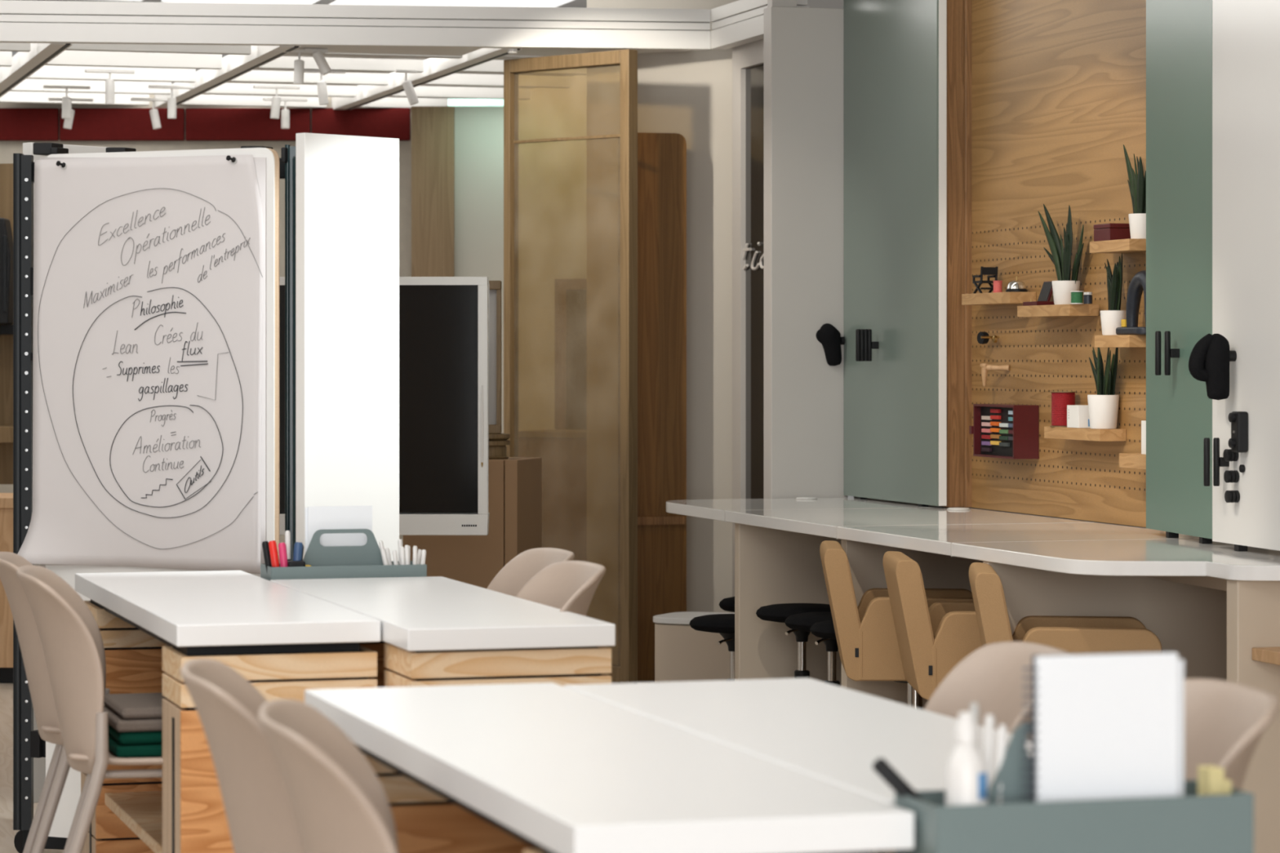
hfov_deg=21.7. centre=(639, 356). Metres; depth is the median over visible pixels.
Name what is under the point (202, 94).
ceiling baffle
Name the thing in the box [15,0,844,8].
ceiling
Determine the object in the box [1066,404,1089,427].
box
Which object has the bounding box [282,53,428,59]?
ceiling baffle
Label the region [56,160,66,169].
pin
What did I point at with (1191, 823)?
tray
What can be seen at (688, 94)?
wall
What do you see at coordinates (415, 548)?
pen
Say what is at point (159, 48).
ceiling slat
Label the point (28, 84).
ceiling slat
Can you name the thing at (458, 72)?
ceiling baffle
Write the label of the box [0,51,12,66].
ceiling slat
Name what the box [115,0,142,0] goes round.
window
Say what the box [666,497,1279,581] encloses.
countertop
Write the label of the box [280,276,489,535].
display screen
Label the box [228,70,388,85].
ceiling slat
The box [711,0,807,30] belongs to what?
trim
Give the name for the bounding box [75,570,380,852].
work table
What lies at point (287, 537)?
pen
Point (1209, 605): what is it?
counter
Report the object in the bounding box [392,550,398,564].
pen
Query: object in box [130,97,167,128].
track spotlight
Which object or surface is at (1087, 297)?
jar
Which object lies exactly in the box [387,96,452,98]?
ceiling baffle
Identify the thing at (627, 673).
door frame
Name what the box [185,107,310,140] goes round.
panel
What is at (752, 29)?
trim
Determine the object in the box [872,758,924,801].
pen
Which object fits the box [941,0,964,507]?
trim
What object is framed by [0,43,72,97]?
ceiling beam
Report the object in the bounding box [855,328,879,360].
holder
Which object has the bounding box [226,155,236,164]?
pin
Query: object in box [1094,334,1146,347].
shelf
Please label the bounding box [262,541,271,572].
pen
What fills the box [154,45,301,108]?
ceiling beam
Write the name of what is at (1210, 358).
mitt
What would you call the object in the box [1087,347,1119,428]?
potted snake plant
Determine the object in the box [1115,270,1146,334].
sculpture
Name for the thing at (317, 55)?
track spotlight
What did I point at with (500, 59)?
ceiling baffle
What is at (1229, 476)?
magnet
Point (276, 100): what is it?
track spotlight
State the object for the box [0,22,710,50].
trim
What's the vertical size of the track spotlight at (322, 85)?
0.144 m
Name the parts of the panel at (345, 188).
frame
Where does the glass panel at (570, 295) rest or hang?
on the floor
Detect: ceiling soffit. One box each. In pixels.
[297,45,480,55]
[508,48,688,56]
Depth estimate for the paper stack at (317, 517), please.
7.47 m
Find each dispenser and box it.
[287,560,311,567]
[1227,411,1248,452]
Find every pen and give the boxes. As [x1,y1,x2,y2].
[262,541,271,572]
[268,540,279,567]
[278,542,287,567]
[284,530,290,560]
[293,542,302,560]
[378,541,384,564]
[381,549,388,564]
[385,547,392,564]
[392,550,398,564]
[397,539,402,564]
[400,546,405,564]
[404,545,409,564]
[412,546,417,564]
[417,549,422,564]
[420,549,426,564]
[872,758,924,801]
[969,702,978,748]
[982,715,994,792]
[995,724,1007,804]
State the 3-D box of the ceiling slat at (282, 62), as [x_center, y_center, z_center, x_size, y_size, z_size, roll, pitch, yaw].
[-1.236,-1.201,13.619,0.710,0.062,0.050,0,0,-17]
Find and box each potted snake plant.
[1037,204,1084,304]
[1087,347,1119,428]
[1100,253,1125,335]
[1123,144,1146,239]
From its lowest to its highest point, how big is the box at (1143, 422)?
0.094 m
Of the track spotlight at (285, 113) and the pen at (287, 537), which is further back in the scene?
the track spotlight at (285, 113)
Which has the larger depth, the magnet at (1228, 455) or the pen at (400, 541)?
the magnet at (1228, 455)
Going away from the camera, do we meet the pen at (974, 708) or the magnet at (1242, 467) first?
the pen at (974, 708)
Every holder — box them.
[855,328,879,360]
[977,331,999,344]
[1155,331,1179,375]
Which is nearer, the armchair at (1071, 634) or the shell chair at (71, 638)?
the shell chair at (71, 638)
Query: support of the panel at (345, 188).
on the floor
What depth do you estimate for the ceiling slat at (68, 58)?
13.45 m
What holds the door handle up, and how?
attached to the panel at (1246, 33)
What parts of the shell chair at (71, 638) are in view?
backrest, leg, leg, seat, seat frame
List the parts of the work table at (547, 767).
rail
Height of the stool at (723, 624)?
0.431 m
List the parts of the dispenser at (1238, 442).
knob, knob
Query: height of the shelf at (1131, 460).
0.040 m
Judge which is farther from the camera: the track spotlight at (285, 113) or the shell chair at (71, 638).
the track spotlight at (285, 113)
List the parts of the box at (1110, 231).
lid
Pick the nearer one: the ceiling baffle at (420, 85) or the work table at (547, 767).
the work table at (547, 767)
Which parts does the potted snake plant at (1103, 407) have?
pot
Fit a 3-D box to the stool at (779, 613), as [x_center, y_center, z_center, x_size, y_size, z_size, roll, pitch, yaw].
[0.525,0.991,10.426,0.442,0.431,0.464,0,0,-17]
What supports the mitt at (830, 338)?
attached to the column
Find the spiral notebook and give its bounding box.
[1021,651,1177,803]
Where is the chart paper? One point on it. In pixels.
(149, 347)
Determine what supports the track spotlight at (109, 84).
attached to the ceiling baffle
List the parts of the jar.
lid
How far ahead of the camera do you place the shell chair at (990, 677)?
4.83 m
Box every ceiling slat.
[0,42,30,52]
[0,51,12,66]
[0,90,149,105]
[9,78,171,94]
[26,65,195,82]
[44,50,222,69]
[65,43,251,54]
[178,94,326,107]
[203,82,355,97]
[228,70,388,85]
[256,56,423,72]
[287,52,462,58]
[357,97,448,107]
[390,85,530,99]
[422,73,570,88]
[459,59,586,75]
[499,54,539,57]
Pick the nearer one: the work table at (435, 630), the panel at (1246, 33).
the work table at (435, 630)
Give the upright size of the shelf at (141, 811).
0.025 m
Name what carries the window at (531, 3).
attached to the ceiling
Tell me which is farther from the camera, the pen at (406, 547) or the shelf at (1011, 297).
the shelf at (1011, 297)
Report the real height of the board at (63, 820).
1.663 m
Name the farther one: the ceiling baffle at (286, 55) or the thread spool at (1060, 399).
the ceiling baffle at (286, 55)
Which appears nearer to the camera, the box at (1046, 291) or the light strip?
the box at (1046, 291)
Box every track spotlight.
[43,84,90,119]
[48,97,93,128]
[84,69,134,104]
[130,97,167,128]
[148,84,195,119]
[253,84,299,119]
[262,97,307,128]
[272,48,325,84]
[303,48,331,75]
[303,69,346,105]
[394,69,418,105]
[507,48,517,53]
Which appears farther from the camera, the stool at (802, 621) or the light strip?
the light strip
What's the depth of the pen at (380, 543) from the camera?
7.46 m
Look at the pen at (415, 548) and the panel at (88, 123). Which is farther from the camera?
the panel at (88, 123)
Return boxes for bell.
[1005,276,1027,292]
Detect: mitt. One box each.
[815,323,844,365]
[1188,333,1236,399]
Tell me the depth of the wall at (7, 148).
15.70 m
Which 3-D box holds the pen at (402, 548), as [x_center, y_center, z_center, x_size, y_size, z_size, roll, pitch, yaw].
[-0.528,0.497,7.449,0.018,0.144,0.010,0,0,-17]
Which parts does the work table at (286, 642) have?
rail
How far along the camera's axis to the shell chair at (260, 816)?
4.29 m
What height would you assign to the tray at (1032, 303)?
0.012 m
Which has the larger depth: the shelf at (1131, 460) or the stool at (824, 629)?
the stool at (824, 629)
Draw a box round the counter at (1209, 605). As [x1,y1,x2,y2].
[666,497,1279,852]
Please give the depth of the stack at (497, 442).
11.31 m
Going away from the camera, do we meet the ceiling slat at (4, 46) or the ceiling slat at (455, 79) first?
the ceiling slat at (4, 46)
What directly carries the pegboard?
attached to the wall
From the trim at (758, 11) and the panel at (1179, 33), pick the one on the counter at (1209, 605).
the panel at (1179, 33)
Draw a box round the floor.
[0,682,638,852]
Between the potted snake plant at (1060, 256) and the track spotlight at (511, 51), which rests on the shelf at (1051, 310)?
the potted snake plant at (1060, 256)
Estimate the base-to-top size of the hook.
0.073 m
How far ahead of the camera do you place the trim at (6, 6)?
12.44 m
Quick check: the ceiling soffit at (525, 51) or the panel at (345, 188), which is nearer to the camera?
the panel at (345, 188)
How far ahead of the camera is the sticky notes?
3.68 m
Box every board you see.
[22,142,106,803]
[30,147,279,838]
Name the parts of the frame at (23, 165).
post, rail, rail, post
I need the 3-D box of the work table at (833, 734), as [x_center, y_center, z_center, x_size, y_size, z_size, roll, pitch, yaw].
[0.266,0.850,4.378,0.389,0.720,1.360,0,0,-17]
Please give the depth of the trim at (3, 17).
12.44 m
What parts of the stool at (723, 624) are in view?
seat, lever, seat mount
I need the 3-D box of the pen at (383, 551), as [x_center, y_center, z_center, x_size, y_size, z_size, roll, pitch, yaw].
[-0.558,0.500,7.441,0.042,0.139,0.010,0,0,-17]
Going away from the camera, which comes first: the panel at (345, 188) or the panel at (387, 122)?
the panel at (345, 188)
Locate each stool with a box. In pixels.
[688,613,734,679]
[719,596,734,612]
[755,603,831,678]
[784,611,839,686]
[809,619,836,639]
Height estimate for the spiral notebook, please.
0.268 m
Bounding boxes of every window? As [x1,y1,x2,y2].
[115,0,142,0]
[161,0,319,4]
[329,0,573,7]
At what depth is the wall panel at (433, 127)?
15.45 m
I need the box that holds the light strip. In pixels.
[448,98,503,106]
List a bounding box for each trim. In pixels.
[0,0,710,22]
[0,13,710,31]
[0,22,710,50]
[711,0,767,22]
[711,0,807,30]
[711,5,809,49]
[767,0,796,7]
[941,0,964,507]
[964,0,971,507]
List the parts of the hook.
knob, handle, arm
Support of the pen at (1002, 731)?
in the caddy at (1191, 823)
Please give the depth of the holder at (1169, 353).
8.89 m
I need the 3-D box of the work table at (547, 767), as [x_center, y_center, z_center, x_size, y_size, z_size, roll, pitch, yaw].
[-0.099,0.850,4.244,0.380,0.720,1.490,0,0,-17]
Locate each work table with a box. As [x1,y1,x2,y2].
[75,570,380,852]
[270,576,615,687]
[304,682,914,852]
[564,677,1031,852]
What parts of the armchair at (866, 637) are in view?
backrest, seat plate, arm, arm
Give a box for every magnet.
[1222,448,1238,461]
[1223,470,1239,482]
[1224,490,1239,502]
[1239,464,1244,472]
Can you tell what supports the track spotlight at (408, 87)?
attached to the ceiling baffle at (286, 55)
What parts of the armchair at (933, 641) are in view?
backrest, arm, arm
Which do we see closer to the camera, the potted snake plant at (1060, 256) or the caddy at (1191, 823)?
the caddy at (1191, 823)
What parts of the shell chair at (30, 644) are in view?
backrest, leg, seat, leg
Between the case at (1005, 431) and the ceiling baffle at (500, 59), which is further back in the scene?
the ceiling baffle at (500, 59)
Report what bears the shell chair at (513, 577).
on the floor
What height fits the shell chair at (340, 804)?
0.814 m
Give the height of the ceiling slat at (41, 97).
0.062 m
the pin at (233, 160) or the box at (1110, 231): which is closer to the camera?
the pin at (233, 160)
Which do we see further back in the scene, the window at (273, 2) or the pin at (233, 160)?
the window at (273, 2)
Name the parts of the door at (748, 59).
pane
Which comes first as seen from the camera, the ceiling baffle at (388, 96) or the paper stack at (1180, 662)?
the paper stack at (1180, 662)
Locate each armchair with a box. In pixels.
[819,540,973,709]
[882,551,982,700]
[968,562,1162,653]
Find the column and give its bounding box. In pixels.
[764,6,848,498]
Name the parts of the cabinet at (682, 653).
seat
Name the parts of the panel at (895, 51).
frame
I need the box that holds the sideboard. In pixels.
[0,493,13,683]
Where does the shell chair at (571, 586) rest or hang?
on the floor
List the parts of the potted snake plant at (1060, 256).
pot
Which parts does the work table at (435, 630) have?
rail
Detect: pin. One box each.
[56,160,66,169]
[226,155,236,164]
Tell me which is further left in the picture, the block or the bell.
the bell
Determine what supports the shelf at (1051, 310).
attached to the pegboard
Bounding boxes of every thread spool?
[992,280,1002,292]
[1049,391,1076,426]
[1070,290,1084,304]
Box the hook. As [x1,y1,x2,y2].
[980,363,1009,386]
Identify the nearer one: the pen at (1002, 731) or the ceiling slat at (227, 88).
the pen at (1002, 731)
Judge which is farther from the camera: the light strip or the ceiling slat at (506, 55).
the light strip
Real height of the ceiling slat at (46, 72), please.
0.062 m
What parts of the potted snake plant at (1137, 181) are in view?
pot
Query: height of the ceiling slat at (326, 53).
0.062 m
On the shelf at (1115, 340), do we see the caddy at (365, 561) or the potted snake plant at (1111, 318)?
the potted snake plant at (1111, 318)
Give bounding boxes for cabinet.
[403,457,542,588]
[518,429,586,616]
[653,611,734,682]
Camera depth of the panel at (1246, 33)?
8.30 m
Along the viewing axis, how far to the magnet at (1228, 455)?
8.37 m
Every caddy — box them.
[260,528,426,581]
[894,724,1253,852]
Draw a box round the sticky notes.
[1197,765,1231,795]
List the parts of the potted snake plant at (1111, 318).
pot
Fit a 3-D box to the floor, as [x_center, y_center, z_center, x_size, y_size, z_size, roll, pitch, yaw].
[-1.184,1.255,7.473,14.000,0.050,21.000,0,0,-17]
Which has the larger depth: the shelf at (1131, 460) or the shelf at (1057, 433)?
the shelf at (1057, 433)
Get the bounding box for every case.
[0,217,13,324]
[488,280,502,433]
[968,404,1039,458]
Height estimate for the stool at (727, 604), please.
0.431 m
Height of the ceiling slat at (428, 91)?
0.062 m
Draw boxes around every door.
[617,132,686,682]
[732,38,764,613]
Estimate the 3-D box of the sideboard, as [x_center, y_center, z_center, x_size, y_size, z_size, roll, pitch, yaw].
[-2.502,0.880,12.745,0.601,0.700,0.425,0,0,10]
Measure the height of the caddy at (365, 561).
0.188 m
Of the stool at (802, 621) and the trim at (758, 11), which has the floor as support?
the stool at (802, 621)
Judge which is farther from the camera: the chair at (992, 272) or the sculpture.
the chair at (992, 272)
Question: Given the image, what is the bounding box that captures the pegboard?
[971,0,1146,527]
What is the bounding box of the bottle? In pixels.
[945,711,987,806]
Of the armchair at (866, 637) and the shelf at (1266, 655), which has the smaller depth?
the shelf at (1266, 655)
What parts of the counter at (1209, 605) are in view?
support panel, cable cap, lid, support panel, cable cap, lid, support panel, support post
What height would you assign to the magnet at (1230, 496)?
0.031 m
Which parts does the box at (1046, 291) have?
lid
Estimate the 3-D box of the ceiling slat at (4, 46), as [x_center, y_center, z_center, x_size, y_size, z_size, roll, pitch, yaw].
[-3.253,-1.201,12.506,1.908,0.062,0.050,0,0,-17]
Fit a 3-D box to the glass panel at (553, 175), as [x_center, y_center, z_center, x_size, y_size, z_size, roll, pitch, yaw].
[-0.189,-0.070,15.550,1.370,2.600,0.100,0,0,0]
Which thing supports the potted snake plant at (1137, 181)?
on the shelf at (1129, 245)
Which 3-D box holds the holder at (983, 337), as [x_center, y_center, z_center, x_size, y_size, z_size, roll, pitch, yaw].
[1.100,-0.059,10.556,0.083,0.040,0.051,0,0,34]
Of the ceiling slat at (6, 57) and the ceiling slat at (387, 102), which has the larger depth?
the ceiling slat at (387, 102)
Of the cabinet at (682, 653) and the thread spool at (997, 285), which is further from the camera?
the cabinet at (682, 653)
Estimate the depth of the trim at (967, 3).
10.77 m
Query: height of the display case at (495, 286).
0.520 m
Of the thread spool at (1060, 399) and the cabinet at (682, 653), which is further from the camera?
the cabinet at (682, 653)
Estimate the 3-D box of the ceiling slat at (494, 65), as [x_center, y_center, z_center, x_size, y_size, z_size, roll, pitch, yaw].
[-0.441,-1.201,13.771,0.680,0.062,0.050,0,0,-17]
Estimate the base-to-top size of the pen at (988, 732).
0.209 m
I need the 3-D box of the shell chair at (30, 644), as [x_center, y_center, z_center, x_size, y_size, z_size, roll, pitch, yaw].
[-1.101,0.820,6.978,0.505,0.814,0.481,0,0,-10]
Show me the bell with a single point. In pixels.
(1017, 286)
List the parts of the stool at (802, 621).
seat, lever, seat mount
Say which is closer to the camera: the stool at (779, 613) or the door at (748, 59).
the stool at (779, 613)
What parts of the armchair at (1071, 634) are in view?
backrest, arm, arm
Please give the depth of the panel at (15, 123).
15.66 m
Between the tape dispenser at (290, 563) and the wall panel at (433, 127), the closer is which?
the tape dispenser at (290, 563)
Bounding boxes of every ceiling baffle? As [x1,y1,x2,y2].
[201,93,318,97]
[226,81,357,85]
[253,68,391,73]
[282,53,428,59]
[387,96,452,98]
[420,84,534,88]
[455,71,574,76]
[494,57,520,60]
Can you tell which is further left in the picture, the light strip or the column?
the light strip
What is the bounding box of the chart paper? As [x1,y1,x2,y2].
[17,154,266,573]
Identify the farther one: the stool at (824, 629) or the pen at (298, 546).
the stool at (824, 629)
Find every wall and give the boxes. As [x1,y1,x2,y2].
[0,93,411,546]
[586,0,737,665]
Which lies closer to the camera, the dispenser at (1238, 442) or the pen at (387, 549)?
the pen at (387, 549)
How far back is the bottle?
3.56 m
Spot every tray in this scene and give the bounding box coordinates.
[260,560,426,581]
[894,779,1253,852]
[1022,301,1054,306]
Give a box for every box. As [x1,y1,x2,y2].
[1022,280,1054,306]
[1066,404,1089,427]
[1093,222,1130,241]
[1141,420,1146,454]
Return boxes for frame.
[13,142,295,852]
[503,48,637,683]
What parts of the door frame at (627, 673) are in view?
post, rail, rail, post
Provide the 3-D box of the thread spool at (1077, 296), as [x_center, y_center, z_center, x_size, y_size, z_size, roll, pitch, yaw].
[1.285,-0.173,9.800,0.040,0.038,0.040,0,0,-17]
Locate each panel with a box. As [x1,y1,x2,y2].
[0,107,58,140]
[59,107,184,140]
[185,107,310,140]
[292,132,399,561]
[311,107,410,140]
[411,106,454,276]
[452,75,586,433]
[554,278,586,430]
[844,0,946,506]
[1146,0,1212,543]
[1212,0,1279,551]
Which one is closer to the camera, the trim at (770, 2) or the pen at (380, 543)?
the pen at (380, 543)
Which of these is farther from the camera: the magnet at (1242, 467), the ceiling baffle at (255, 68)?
the ceiling baffle at (255, 68)
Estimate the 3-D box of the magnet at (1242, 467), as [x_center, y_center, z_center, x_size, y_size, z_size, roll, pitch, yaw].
[1.505,0.280,8.333,0.009,0.020,0.020,0,0,-12]
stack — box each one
[305,505,372,553]
[488,433,510,458]
[1177,659,1183,796]
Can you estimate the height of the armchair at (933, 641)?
0.697 m
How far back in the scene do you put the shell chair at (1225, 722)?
4.18 m
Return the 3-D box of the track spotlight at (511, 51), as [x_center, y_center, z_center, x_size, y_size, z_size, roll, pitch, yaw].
[-0.481,-1.168,12.600,0.090,0.042,0.038,0,0,-17]
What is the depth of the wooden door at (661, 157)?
12.59 m
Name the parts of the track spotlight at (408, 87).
stem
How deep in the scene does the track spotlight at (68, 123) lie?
15.09 m
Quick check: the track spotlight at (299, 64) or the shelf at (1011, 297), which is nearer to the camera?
the shelf at (1011, 297)
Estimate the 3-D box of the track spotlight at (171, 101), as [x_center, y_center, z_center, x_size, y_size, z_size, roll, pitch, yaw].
[-2.022,-1.099,14.400,0.200,0.142,0.038,0,0,-17]
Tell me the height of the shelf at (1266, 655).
0.030 m
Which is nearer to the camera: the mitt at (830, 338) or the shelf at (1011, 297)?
the shelf at (1011, 297)
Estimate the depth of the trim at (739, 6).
12.32 m
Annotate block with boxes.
[1120,319,1126,327]
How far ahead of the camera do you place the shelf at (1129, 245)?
9.46 m
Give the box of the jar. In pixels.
[1083,292,1092,303]
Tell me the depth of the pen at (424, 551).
7.46 m
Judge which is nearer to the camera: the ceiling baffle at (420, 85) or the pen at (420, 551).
the pen at (420, 551)
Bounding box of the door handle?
[1203,437,1229,486]
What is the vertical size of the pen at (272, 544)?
0.163 m
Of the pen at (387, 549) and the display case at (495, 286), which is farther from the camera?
the display case at (495, 286)
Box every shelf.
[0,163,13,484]
[104,791,162,852]
[961,291,1035,305]
[1017,304,1099,317]
[1044,426,1126,441]
[1089,238,1146,253]
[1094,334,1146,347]
[1119,453,1146,469]
[1252,646,1279,665]
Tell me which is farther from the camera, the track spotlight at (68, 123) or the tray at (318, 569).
the track spotlight at (68, 123)
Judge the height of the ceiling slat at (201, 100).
0.062 m
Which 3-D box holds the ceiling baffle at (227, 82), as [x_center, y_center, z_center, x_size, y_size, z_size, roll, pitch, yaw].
[-1.526,-1.215,14.591,0.670,0.010,0.440,0,0,-17]
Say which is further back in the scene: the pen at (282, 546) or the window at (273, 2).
the window at (273, 2)
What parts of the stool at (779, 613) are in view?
lever, seat, seat mount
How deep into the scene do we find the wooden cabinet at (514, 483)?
11.24 m
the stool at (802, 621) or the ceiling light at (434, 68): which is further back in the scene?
the ceiling light at (434, 68)
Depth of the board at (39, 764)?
8.44 m
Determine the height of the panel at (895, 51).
2.008 m
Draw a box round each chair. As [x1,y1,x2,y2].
[0,551,70,852]
[16,565,163,852]
[180,658,303,852]
[257,699,398,852]
[486,547,574,596]
[515,560,605,616]
[923,641,1071,739]
[972,266,998,293]
[1183,678,1279,790]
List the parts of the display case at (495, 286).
panel, rail, rail, post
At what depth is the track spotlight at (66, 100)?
14.38 m
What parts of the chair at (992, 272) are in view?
armrest, post, seat, backrest, armrest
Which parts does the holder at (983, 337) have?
knob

